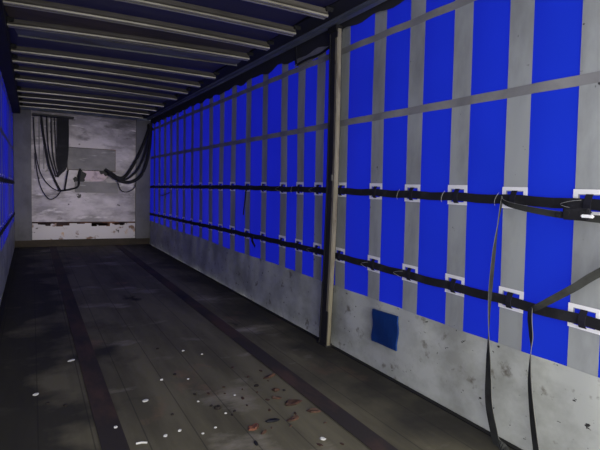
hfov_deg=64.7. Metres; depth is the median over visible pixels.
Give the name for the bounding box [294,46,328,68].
strap
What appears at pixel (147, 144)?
strap
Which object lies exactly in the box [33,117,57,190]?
strap
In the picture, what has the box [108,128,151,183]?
strap
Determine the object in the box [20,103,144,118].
bow
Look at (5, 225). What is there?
strap
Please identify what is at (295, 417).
dry leaf
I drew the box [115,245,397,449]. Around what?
floor strip
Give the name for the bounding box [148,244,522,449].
sill
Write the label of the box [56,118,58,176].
strap
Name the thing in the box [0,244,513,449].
floor
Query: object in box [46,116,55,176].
strap
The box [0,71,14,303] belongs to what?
curtain
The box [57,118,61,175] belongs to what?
strap
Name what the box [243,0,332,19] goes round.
bow
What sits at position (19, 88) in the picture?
bow
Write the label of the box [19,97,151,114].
bow
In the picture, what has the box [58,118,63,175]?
strap
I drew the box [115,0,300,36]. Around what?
bow
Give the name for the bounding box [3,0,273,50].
bow
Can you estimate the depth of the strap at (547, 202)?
2.94 m
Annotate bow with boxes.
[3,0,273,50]
[5,5,252,65]
[11,43,218,78]
[12,54,203,87]
[14,64,190,94]
[15,73,179,100]
[17,86,165,106]
[18,92,158,111]
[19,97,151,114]
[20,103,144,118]
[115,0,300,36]
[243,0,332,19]
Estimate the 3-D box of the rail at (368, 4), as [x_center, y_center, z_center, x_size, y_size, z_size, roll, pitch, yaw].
[-0.604,-1.792,5.339,0.090,0.086,10.450,0,5,-30]
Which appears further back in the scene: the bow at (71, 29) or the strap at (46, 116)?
the strap at (46, 116)
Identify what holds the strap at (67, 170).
hanging from the strap at (79, 168)
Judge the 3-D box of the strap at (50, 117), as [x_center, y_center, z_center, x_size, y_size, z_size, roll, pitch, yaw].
[-4.688,-1.505,9.044,0.141,1.116,0.024,0,5,-30]
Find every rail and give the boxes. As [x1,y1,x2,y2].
[0,0,19,112]
[32,113,73,118]
[143,0,366,118]
[146,0,386,119]
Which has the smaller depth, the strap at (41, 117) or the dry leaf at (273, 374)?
the dry leaf at (273, 374)
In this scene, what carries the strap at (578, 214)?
hanging from the strap at (547, 202)
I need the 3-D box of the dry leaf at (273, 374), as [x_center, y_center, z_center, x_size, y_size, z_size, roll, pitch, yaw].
[-0.215,1.035,3.252,0.042,0.020,0.107,6,6,43]
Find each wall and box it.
[12,107,150,247]
[150,0,599,449]
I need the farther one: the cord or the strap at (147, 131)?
the strap at (147, 131)
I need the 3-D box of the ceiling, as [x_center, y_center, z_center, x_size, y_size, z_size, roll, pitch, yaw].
[-1.666,-1.825,4.849,2.520,0.095,10.650,0,5,-30]
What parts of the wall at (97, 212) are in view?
corner post, panel, raised panel, panel frame, corner post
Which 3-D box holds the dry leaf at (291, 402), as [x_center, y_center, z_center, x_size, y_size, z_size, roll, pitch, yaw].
[-0.041,1.071,2.870,0.127,0.020,0.058,-2,6,-41]
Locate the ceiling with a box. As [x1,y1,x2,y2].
[6,0,337,114]
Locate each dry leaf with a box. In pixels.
[248,423,258,430]
[263,373,274,378]
[285,399,301,405]
[287,415,298,421]
[307,408,320,412]
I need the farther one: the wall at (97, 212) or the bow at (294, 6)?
the wall at (97, 212)
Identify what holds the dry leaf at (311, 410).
on the floor
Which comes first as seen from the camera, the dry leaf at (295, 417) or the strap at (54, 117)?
the dry leaf at (295, 417)
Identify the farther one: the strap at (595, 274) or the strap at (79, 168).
the strap at (79, 168)
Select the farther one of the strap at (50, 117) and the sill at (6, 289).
the strap at (50, 117)
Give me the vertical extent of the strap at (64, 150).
1.077 m
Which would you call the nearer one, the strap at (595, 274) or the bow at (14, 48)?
the strap at (595, 274)
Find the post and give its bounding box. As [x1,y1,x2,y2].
[317,24,342,346]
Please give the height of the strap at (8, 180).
0.123 m
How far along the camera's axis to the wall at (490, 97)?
3.03 m
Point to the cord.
(34, 153)
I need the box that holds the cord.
[34,153,60,199]
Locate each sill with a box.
[0,247,17,328]
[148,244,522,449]
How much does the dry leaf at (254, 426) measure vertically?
0.020 m
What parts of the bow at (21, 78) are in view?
gusset plate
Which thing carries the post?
on the floor
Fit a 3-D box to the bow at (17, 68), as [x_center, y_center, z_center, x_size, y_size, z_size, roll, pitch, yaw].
[-2.473,-1.871,6.147,2.135,0.078,0.100,-1,5,-31]
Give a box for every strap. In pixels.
[0,177,14,183]
[0,212,14,235]
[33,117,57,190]
[40,116,60,189]
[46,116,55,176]
[50,117,56,173]
[54,117,56,149]
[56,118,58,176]
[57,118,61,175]
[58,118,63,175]
[58,168,80,191]
[59,118,65,174]
[60,118,68,172]
[64,170,68,189]
[104,128,148,178]
[107,128,150,180]
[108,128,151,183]
[150,185,599,214]
[150,213,599,330]
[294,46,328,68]
[485,196,599,449]
[527,268,599,449]
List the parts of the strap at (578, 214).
buckle handle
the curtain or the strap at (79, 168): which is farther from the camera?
the strap at (79, 168)
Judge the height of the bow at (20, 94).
0.078 m
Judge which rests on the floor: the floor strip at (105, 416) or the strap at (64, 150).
the floor strip at (105, 416)
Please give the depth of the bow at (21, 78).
6.62 m
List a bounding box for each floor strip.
[49,246,129,449]
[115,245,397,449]
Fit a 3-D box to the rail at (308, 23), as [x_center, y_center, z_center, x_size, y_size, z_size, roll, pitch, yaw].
[-0.710,-1.817,5.276,0.165,0.080,10.450,0,5,-30]
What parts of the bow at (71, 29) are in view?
gusset plate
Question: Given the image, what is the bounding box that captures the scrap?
[265,418,279,422]
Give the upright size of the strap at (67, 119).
1.059 m
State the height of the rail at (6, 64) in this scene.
0.220 m
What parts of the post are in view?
foot plate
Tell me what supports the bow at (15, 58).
attached to the ceiling
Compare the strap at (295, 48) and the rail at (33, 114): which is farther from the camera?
the rail at (33, 114)
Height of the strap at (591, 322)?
0.160 m
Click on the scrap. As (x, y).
(272, 419)

